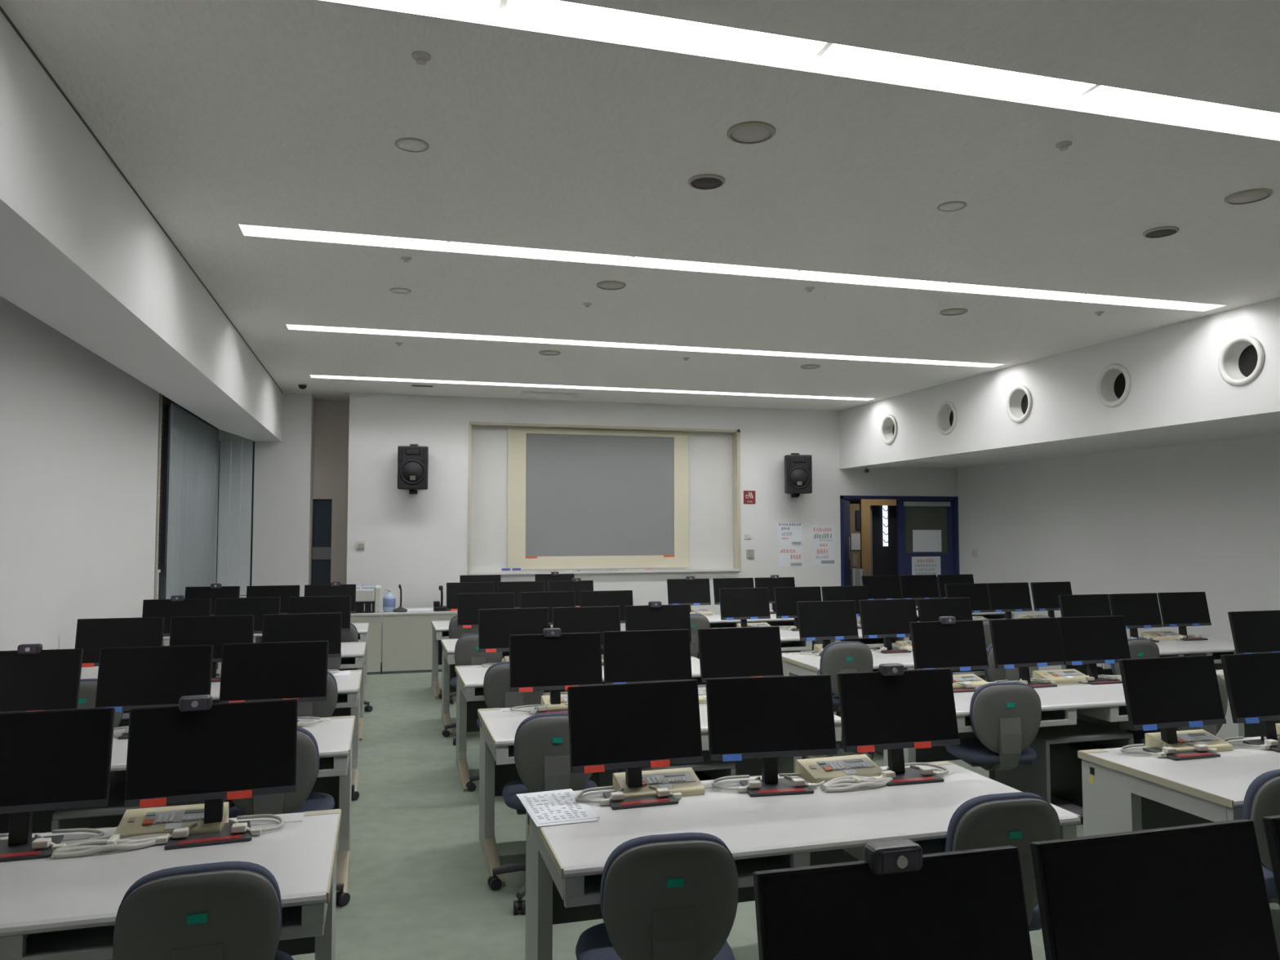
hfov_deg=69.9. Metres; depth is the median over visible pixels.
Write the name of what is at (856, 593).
monitor
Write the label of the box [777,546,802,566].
notice
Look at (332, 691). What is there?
chair backrest
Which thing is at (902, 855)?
webcam
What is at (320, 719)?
cable
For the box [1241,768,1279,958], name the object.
office chair
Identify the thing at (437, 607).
desk microphone
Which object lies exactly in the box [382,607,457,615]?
countertop
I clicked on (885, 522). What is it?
window
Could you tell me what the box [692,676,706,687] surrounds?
shelf
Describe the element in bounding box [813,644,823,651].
switch box
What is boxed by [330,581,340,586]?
webcam
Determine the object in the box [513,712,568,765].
chair back
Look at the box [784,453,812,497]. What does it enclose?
loudspeaker
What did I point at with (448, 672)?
computer desk
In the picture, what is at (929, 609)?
monitor
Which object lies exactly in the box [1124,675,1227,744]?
office chair
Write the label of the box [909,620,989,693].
monitor
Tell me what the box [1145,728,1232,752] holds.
switch box
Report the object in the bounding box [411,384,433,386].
ceiling vent
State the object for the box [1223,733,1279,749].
cable
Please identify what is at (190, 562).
vertical blind
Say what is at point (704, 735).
shelf
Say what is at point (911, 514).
door
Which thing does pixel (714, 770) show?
stand
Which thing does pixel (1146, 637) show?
cable
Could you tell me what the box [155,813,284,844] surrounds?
cable
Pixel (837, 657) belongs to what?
chair back
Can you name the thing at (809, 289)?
sprinkler head
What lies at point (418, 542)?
wall
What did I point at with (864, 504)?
trim
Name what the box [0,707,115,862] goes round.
monitor
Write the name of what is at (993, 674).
office chair
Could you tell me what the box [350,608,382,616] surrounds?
countertop
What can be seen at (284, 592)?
monitor
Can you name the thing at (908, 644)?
switch box
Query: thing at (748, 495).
prohibition sign
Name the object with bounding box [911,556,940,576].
notice
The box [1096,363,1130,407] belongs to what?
outlet
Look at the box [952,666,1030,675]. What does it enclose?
shelf
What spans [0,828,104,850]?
cable
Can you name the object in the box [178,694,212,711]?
webcam
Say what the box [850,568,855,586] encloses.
binder
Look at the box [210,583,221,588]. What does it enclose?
webcam
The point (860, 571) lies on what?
binder
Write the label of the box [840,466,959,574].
wall
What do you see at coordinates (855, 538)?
paper sheet
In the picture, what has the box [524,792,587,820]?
print
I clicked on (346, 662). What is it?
shelf
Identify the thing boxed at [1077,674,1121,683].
cable
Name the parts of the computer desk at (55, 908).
modesty panel, leg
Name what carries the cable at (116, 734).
on the computer desk at (333, 735)
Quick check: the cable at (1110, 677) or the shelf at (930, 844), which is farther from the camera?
the cable at (1110, 677)
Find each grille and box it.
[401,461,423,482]
[790,468,808,487]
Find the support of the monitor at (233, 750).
on the computer desk at (55, 908)
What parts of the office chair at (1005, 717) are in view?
seat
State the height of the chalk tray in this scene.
0.032 m
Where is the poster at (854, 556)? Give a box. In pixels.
[852,554,857,566]
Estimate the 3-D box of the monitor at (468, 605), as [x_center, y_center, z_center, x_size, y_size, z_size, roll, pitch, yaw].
[-1.355,1.208,8.091,0.500,0.411,0.190,1,-3,-15]
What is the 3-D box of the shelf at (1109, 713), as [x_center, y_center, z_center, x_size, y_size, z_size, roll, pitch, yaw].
[2.980,1.346,5.497,0.768,0.086,0.418,1,-3,-16]
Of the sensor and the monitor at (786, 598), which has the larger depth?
the sensor
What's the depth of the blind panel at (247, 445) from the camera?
11.45 m
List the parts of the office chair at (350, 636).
arm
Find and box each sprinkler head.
[400,256,411,262]
[411,51,431,65]
[582,302,591,307]
[804,286,814,292]
[1055,141,1071,151]
[1094,311,1104,315]
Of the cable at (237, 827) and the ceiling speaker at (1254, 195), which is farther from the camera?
the ceiling speaker at (1254, 195)
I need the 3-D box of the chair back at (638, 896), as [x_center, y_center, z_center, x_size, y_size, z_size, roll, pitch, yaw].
[0.082,1.146,2.478,0.374,0.378,0.082,1,-3,-12]
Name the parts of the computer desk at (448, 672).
leg, modesty panel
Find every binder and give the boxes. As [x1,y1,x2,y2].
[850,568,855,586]
[853,568,862,585]
[855,569,859,586]
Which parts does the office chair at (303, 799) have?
seat, arm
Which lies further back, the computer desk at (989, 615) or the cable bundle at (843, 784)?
the computer desk at (989, 615)
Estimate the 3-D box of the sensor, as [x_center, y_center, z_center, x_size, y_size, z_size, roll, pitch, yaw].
[3.215,-0.145,13.015,0.060,0.080,0.060,1,-3,-16]
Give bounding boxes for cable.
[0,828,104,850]
[113,725,128,736]
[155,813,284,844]
[297,716,322,726]
[327,669,339,673]
[481,662,496,667]
[510,702,568,713]
[574,785,681,804]
[711,773,825,792]
[779,625,796,630]
[800,648,822,655]
[869,645,912,652]
[875,762,949,779]
[957,682,979,688]
[994,677,1055,684]
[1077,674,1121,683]
[1120,742,1217,757]
[1130,636,1157,640]
[1176,634,1206,639]
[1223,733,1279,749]
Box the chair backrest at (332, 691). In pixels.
[327,671,337,710]
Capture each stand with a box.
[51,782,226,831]
[599,750,735,786]
[875,749,883,754]
[995,718,1133,817]
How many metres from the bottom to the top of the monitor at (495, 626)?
0.411 m
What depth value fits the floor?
4.74 m
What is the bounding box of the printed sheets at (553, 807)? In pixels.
[515,788,599,826]
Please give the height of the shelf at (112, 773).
0.086 m
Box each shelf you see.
[0,902,324,959]
[110,770,119,778]
[121,711,129,719]
[164,636,261,645]
[216,662,221,673]
[316,755,346,777]
[335,693,357,708]
[339,657,362,668]
[357,633,366,642]
[435,631,449,639]
[448,651,509,664]
[465,687,567,702]
[495,745,515,764]
[563,852,810,907]
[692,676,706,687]
[701,724,841,751]
[709,622,740,628]
[746,620,794,628]
[780,640,812,651]
[814,636,909,648]
[815,666,914,675]
[843,824,1076,860]
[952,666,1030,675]
[956,709,1076,733]
[972,613,1013,619]
[1050,795,1083,817]
[1076,706,1128,722]
[1102,654,1183,669]
[1183,652,1234,663]
[1226,806,1242,820]
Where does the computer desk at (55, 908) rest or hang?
on the floor
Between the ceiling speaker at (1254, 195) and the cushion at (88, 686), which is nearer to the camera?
the ceiling speaker at (1254, 195)
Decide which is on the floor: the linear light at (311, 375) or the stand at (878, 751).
the stand at (878, 751)
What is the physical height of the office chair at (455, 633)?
0.856 m
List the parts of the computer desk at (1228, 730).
leg, modesty panel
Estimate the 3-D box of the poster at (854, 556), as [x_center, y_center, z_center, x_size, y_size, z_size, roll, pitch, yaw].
[3.530,1.321,15.078,0.080,0.200,0.011,1,-3,-16]
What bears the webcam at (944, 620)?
attached to the monitor at (961, 646)
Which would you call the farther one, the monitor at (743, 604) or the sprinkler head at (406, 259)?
the monitor at (743, 604)
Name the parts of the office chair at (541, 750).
arm, arm, seat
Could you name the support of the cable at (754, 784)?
on the computer desk at (565, 864)
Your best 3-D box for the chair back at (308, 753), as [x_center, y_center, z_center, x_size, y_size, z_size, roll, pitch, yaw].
[-1.544,1.220,3.838,0.374,0.378,0.082,1,-3,-11]
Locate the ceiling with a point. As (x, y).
(220, 115)
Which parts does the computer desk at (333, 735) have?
modesty panel, leg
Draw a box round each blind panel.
[217,439,231,586]
[227,439,242,586]
[239,440,253,595]
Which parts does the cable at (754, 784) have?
cord, cord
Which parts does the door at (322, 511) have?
rail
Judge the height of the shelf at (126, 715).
0.086 m
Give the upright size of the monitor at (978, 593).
0.411 m
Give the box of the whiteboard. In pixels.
[470,425,733,572]
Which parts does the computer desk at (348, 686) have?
modesty panel, leg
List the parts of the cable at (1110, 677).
cord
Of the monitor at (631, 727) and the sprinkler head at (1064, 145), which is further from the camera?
the sprinkler head at (1064, 145)
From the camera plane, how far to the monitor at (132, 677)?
4.42 m
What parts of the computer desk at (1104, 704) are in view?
leg, modesty panel, leg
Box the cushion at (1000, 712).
[969,682,1036,742]
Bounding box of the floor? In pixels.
[31,662,1279,959]
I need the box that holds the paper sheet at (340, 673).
[332,671,351,675]
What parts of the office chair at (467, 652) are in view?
arm, seat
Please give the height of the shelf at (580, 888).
0.086 m
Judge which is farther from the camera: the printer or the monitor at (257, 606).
the printer
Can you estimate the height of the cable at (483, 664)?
0.034 m
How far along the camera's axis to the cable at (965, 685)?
5.56 m
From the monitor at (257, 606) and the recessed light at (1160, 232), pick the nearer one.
the recessed light at (1160, 232)
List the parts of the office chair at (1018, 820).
seat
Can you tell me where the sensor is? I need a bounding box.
[863,466,869,472]
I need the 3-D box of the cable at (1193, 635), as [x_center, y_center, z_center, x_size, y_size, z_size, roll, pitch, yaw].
[4.833,1.390,8.157,0.473,0.034,0.191,1,-3,-16]
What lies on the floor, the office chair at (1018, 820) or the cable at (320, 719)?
the office chair at (1018, 820)
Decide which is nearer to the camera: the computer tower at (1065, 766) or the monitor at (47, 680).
the monitor at (47, 680)
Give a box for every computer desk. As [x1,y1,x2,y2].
[0,715,355,893]
[0,808,341,959]
[117,669,361,791]
[163,622,368,701]
[216,641,365,740]
[431,620,552,698]
[440,638,603,734]
[454,656,706,791]
[477,703,841,885]
[524,760,1080,959]
[704,613,794,628]
[779,627,909,653]
[781,648,1030,759]
[856,609,1015,640]
[883,675,1129,766]
[1038,635,1235,675]
[1077,736,1279,836]
[1215,669,1279,739]
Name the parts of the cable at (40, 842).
cord, cord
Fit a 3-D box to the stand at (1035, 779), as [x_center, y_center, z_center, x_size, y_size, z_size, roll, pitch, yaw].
[2.496,1.718,5.413,0.600,0.500,0.460,1,-3,-16]
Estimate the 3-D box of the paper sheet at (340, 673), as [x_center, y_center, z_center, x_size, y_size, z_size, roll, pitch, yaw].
[-2.035,1.313,6.223,0.130,0.002,0.200,1,-3,-16]
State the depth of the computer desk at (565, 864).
3.10 m
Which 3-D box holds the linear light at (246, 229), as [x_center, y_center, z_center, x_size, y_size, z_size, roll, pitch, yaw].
[1.110,-1.474,6.270,7.110,0.150,0.216,1,-3,-16]
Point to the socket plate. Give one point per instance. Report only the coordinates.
(749, 553)
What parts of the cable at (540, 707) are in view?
cord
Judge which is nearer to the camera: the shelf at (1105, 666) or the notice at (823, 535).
the shelf at (1105, 666)
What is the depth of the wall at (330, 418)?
12.26 m
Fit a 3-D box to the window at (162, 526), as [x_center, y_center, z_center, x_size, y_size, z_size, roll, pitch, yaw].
[-4.872,0.295,9.792,0.172,2.180,3.170,1,-3,-16]
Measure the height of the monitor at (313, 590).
0.411 m
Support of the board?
attached to the wall at (853, 507)
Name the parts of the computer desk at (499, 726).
leg, modesty panel, leg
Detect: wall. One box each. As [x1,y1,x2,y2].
[0,295,219,679]
[216,392,312,597]
[309,395,349,585]
[346,392,840,662]
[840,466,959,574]
[849,503,860,568]
[958,434,1279,639]
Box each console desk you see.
[350,608,382,675]
[382,607,457,674]
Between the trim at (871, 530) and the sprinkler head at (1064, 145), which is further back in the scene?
the trim at (871, 530)
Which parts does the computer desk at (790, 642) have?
modesty panel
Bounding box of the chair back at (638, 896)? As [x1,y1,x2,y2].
[600,832,734,934]
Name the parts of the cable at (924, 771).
cord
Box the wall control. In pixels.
[972,548,977,556]
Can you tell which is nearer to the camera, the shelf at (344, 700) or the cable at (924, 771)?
the cable at (924, 771)
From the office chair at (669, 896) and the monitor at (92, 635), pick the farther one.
the monitor at (92, 635)
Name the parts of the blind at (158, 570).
rail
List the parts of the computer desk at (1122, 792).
leg, modesty panel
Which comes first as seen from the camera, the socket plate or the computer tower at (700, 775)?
the computer tower at (700, 775)
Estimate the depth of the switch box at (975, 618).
9.53 m
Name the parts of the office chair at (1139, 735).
seat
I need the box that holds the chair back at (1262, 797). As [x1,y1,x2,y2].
[1241,768,1279,871]
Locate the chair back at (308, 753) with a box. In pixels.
[297,726,319,789]
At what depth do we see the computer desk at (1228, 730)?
6.12 m
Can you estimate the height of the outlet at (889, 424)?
0.400 m
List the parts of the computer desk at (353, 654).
modesty panel, leg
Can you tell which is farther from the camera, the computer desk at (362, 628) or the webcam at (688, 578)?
the webcam at (688, 578)
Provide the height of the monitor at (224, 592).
0.411 m
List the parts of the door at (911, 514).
pane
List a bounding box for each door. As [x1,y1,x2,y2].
[311,498,332,585]
[843,498,897,575]
[843,500,850,586]
[896,499,955,603]
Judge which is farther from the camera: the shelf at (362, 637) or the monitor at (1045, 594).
the monitor at (1045, 594)
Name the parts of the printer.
lid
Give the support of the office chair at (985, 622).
on the floor
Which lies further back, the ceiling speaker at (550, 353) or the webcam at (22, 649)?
the ceiling speaker at (550, 353)
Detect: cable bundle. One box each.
[51,833,169,858]
[820,775,893,792]
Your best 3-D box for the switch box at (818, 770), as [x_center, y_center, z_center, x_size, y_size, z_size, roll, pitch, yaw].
[0.793,1.143,3.624,0.310,0.062,0.170,1,-3,-17]
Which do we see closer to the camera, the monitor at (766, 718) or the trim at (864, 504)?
the monitor at (766, 718)
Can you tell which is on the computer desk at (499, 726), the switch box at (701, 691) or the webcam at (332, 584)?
the switch box at (701, 691)
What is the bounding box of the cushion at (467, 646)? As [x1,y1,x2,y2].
[454,633,502,657]
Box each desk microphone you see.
[393,584,407,612]
[433,585,446,611]
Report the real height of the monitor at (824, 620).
0.411 m
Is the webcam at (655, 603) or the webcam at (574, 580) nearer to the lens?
the webcam at (655, 603)
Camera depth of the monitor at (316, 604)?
7.76 m
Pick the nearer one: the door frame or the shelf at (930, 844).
the shelf at (930, 844)
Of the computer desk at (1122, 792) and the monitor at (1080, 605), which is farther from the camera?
the monitor at (1080, 605)
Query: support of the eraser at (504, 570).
on the chalk tray
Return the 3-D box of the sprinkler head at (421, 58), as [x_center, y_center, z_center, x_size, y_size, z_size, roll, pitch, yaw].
[-0.801,-1.540,3.357,0.070,0.025,0.070,1,-3,-16]
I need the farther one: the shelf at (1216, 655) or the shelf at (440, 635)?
the shelf at (440, 635)
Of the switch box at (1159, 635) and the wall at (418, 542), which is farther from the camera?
the wall at (418, 542)
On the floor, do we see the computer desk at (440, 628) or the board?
the computer desk at (440, 628)
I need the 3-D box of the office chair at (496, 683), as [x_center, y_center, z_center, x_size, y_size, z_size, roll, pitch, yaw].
[-0.821,1.569,5.901,0.584,0.856,0.561,1,-3,-11]
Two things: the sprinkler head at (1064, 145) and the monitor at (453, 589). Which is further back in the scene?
the monitor at (453, 589)
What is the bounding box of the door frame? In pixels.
[840,495,959,586]
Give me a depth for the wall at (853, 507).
15.11 m
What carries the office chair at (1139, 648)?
on the floor
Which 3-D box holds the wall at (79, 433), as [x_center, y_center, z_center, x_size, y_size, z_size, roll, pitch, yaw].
[-3.336,0.161,4.287,0.160,3.500,14.660,1,-3,-16]
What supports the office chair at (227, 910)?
on the floor
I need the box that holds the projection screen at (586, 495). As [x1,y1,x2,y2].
[525,433,674,556]
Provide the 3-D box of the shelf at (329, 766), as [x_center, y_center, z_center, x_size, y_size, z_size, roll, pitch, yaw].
[-1.731,1.279,4.179,0.768,0.086,0.418,1,-3,-16]
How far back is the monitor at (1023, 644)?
5.76 m
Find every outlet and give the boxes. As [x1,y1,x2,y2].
[880,414,897,444]
[936,401,956,435]
[1005,384,1031,422]
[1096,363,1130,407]
[1217,334,1264,386]
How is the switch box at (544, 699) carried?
on the computer desk at (499, 726)
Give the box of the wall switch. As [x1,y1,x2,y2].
[744,533,750,538]
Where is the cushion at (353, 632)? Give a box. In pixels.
[350,622,358,641]
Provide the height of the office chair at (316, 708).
0.856 m
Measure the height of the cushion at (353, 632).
0.378 m
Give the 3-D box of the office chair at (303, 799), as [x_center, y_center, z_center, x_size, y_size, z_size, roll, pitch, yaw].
[-1.579,1.470,4.029,0.584,0.856,0.561,1,-3,-11]
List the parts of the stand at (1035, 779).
panel, panel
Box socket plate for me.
[746,549,754,559]
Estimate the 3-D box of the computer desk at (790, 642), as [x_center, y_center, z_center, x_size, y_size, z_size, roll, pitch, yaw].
[1.563,1.792,8.668,1.800,0.702,0.770,1,-3,-16]
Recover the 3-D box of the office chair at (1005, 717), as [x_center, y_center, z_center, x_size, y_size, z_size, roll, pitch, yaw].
[1.954,1.524,5.110,0.584,0.856,0.561,0,-3,-4]
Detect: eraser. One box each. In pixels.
[502,568,510,572]
[512,568,520,572]
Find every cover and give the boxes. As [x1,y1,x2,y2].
[390,288,411,293]
[395,137,429,152]
[937,200,966,211]
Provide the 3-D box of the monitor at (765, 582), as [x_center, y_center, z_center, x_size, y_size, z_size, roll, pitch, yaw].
[1.591,1.343,10.675,0.500,0.411,0.190,1,-3,-16]
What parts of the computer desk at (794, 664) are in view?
leg, leg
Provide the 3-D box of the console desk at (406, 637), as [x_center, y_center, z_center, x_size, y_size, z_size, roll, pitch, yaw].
[-2.465,1.927,11.139,1.292,0.700,0.710,1,-3,-16]
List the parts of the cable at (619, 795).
cord, cord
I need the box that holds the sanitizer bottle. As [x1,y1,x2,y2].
[382,588,395,612]
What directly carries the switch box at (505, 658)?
on the computer desk at (469, 678)
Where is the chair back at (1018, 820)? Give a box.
[945,791,1050,852]
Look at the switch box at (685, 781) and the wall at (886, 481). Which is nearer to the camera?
the switch box at (685, 781)
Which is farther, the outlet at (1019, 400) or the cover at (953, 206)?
the outlet at (1019, 400)
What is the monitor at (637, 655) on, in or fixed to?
on the computer desk at (499, 726)
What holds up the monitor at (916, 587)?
on the computer desk at (989, 615)
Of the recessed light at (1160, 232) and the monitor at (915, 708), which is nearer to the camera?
the monitor at (915, 708)
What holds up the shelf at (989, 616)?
attached to the computer desk at (989, 615)
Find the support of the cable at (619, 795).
on the computer desk at (565, 864)
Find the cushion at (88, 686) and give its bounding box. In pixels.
[80,678,123,726]
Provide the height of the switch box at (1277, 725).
0.062 m
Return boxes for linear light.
[237,223,1226,311]
[285,324,1004,367]
[309,374,874,400]
[316,0,1279,141]
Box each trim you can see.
[0,5,283,393]
[467,422,741,573]
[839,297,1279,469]
[857,498,896,575]
[870,505,872,575]
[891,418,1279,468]
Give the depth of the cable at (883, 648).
7.29 m
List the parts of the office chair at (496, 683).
arm, seat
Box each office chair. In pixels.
[38,678,123,833]
[112,861,293,959]
[228,726,350,906]
[297,671,359,809]
[327,656,341,670]
[341,622,373,711]
[438,615,478,704]
[441,633,502,745]
[466,661,543,791]
[487,712,597,914]
[575,832,737,959]
[689,613,710,658]
[801,641,873,759]
[945,682,1041,780]
[945,791,1060,931]
[982,619,991,648]
[984,644,1019,682]
[1111,638,1159,675]
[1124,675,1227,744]
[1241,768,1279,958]
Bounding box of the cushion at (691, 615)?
[689,613,706,617]
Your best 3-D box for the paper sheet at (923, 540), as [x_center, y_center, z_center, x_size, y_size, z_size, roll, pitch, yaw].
[4.330,0.918,13.818,0.490,0.330,0.004,1,-3,-16]
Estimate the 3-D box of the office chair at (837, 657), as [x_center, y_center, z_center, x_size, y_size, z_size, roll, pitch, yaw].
[1.435,1.592,6.657,0.584,0.886,0.561,0,-3,-8]
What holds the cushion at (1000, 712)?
on the office chair at (1005, 717)
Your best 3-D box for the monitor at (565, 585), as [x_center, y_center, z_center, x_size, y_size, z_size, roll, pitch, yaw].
[-0.744,1.310,10.019,0.500,0.411,0.190,1,-3,-17]
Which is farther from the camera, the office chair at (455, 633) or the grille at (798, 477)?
the grille at (798, 477)
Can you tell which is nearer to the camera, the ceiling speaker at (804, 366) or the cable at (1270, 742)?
the cable at (1270, 742)
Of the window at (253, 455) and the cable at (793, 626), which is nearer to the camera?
the cable at (793, 626)
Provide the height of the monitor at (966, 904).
0.411 m
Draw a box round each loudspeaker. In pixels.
[397,444,428,493]
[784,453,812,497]
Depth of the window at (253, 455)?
11.47 m
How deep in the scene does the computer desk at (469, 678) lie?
6.27 m
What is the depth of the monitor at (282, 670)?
4.58 m
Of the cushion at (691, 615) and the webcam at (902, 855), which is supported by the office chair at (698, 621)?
the cushion at (691, 615)
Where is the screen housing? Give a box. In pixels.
[520,391,580,397]
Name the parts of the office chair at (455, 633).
arm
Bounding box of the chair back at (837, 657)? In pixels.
[819,641,868,675]
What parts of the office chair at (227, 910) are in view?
seat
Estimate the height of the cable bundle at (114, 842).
0.034 m
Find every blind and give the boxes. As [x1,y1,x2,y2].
[156,404,164,599]
[165,403,217,599]
[903,501,950,506]
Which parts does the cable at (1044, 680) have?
cord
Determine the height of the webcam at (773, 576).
0.080 m
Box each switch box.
[114,801,229,837]
[503,656,509,662]
[541,693,568,710]
[613,767,705,798]
[689,608,712,615]
[697,687,706,703]
[737,622,770,627]
[795,754,883,783]
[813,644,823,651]
[895,640,912,651]
[952,673,988,688]
[972,616,987,620]
[1017,613,1048,618]
[1032,668,1087,684]
[1141,631,1180,640]
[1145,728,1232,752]
[1275,723,1279,737]
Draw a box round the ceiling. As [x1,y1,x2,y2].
[0,0,1279,410]
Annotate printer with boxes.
[355,584,381,613]
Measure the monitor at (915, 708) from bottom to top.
0.411 m
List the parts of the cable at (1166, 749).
cord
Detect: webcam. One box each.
[17,643,42,654]
[170,595,184,601]
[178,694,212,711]
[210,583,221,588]
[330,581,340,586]
[542,627,561,637]
[551,571,558,575]
[572,577,581,582]
[648,600,662,607]
[685,576,694,580]
[770,574,778,578]
[863,839,922,875]
[878,662,903,675]
[938,616,955,624]
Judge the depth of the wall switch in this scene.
12.98 m
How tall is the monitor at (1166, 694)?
0.411 m
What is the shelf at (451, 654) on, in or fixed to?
attached to the computer desk at (448, 672)
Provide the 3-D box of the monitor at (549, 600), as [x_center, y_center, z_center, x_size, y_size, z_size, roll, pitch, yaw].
[-0.824,1.216,8.259,0.500,0.411,0.190,1,-3,-16]
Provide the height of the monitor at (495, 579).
0.411 m
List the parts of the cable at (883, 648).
cord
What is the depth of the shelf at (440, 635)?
9.06 m
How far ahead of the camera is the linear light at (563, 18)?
3.46 m
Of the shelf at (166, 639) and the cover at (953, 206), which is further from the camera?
the shelf at (166, 639)
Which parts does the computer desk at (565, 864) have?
leg, modesty panel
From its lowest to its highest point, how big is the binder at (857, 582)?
0.248 m
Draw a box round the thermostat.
[355,540,364,550]
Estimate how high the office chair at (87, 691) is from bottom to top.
0.856 m
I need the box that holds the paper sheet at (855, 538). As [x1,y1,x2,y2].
[850,533,860,550]
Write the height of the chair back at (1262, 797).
0.378 m
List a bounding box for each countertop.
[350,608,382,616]
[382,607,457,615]
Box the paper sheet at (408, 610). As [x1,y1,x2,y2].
[407,608,432,612]
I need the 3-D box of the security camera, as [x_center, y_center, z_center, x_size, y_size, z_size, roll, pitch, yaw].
[-4.035,-1.115,10.960,0.120,0.062,0.120,1,-3,-16]
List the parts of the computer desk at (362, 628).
leg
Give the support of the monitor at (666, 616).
on the computer desk at (469, 678)
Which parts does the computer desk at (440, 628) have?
leg, modesty panel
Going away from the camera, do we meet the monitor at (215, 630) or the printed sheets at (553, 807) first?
the printed sheets at (553, 807)
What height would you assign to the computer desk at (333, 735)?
0.702 m
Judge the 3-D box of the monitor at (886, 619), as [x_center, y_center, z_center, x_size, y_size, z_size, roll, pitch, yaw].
[2.007,1.164,7.324,0.500,0.411,0.190,1,-3,-16]
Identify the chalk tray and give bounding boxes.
[469,568,739,574]
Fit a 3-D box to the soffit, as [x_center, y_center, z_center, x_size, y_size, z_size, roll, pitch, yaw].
[-2.820,-1.175,4.555,0.512,0.625,14.560,1,-3,-16]
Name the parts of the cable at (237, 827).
cord, cord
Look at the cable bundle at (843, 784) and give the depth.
3.46 m
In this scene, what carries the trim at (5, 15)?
attached to the wall at (282, 469)
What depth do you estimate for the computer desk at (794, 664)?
6.86 m
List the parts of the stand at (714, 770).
panel, panel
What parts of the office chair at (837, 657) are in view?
arm, seat, arm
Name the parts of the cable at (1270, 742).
cord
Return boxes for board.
[855,510,860,529]
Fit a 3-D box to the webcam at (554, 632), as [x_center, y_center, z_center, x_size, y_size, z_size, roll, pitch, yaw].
[-0.479,0.847,4.987,0.096,0.080,0.072,1,-3,-14]
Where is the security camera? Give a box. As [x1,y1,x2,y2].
[297,383,307,389]
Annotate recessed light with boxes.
[688,173,724,190]
[1142,226,1178,238]
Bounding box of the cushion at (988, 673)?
[984,644,992,682]
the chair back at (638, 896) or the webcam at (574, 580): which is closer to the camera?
the chair back at (638, 896)
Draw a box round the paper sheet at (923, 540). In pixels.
[912,529,942,551]
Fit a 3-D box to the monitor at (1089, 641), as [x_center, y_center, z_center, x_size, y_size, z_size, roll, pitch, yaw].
[2.936,1.086,5.881,0.500,0.411,0.190,1,-3,-14]
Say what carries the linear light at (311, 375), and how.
attached to the ceiling
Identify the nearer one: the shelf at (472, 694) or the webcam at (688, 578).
the shelf at (472, 694)
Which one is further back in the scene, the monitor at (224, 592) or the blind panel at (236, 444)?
the blind panel at (236, 444)
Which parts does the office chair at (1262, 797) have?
seat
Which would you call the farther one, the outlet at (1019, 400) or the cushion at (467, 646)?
the outlet at (1019, 400)
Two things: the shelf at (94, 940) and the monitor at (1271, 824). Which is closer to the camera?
the monitor at (1271, 824)
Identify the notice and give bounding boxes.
[777,523,802,545]
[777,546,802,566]
[812,524,835,565]
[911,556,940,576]
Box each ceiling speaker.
[538,350,560,355]
[596,280,626,289]
[726,121,775,144]
[800,364,820,368]
[939,308,967,315]
[1224,188,1272,204]
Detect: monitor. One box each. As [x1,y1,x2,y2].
[0,648,83,713]
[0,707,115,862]
[75,617,164,667]
[94,644,213,739]
[124,698,297,849]
[142,598,211,636]
[168,614,254,682]
[184,586,239,615]
[214,596,280,634]
[218,640,328,722]
[246,585,300,613]
[262,612,342,657]
[288,595,351,631]
[304,584,355,613]
[446,582,493,611]
[457,592,514,627]
[459,574,501,592]
[478,607,548,653]
[497,581,544,608]
[509,632,602,714]
[520,591,575,628]
[534,573,574,591]
[548,580,593,607]
[552,605,620,665]
[567,679,703,809]
[579,590,633,623]
[602,629,692,684]
[624,604,692,644]
[666,578,711,612]
[697,626,783,682]
[705,674,837,796]
[712,577,754,604]
[719,587,770,626]
[753,845,1032,959]
[754,577,795,613]
[773,586,822,631]
[796,600,858,656]
[821,585,868,629]
[836,668,959,786]
[858,598,917,653]
[861,575,902,599]
[899,574,938,609]
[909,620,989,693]
[916,597,973,622]
[937,573,973,598]
[944,583,991,613]
[986,582,1032,618]
[988,617,1064,688]
[1030,581,1072,617]
[1030,818,1279,959]
[1056,615,1130,684]
[1057,594,1111,617]
[1108,592,1163,642]
[1118,654,1226,760]
[1157,591,1211,640]
[1220,652,1279,752]
[1227,609,1279,653]
[1262,814,1279,906]
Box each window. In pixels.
[153,392,217,599]
[215,440,254,595]
[882,505,888,546]
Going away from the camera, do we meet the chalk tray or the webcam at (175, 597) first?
the webcam at (175, 597)
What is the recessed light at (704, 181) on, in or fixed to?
in the ceiling
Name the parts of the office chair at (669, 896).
seat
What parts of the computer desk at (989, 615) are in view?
leg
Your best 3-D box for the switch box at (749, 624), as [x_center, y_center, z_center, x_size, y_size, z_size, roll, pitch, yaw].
[1.113,1.421,8.858,0.310,0.062,0.170,1,-3,-15]
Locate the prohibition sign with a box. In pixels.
[743,490,755,503]
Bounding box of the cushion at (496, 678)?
[483,661,509,694]
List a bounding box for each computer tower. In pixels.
[694,770,712,780]
[1049,741,1111,807]
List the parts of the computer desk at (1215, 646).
leg, modesty panel, leg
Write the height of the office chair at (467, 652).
0.856 m
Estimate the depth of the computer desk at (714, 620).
10.14 m
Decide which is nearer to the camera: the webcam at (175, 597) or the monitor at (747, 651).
the monitor at (747, 651)
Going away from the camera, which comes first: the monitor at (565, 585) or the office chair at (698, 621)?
the office chair at (698, 621)
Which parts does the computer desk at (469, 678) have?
leg, modesty panel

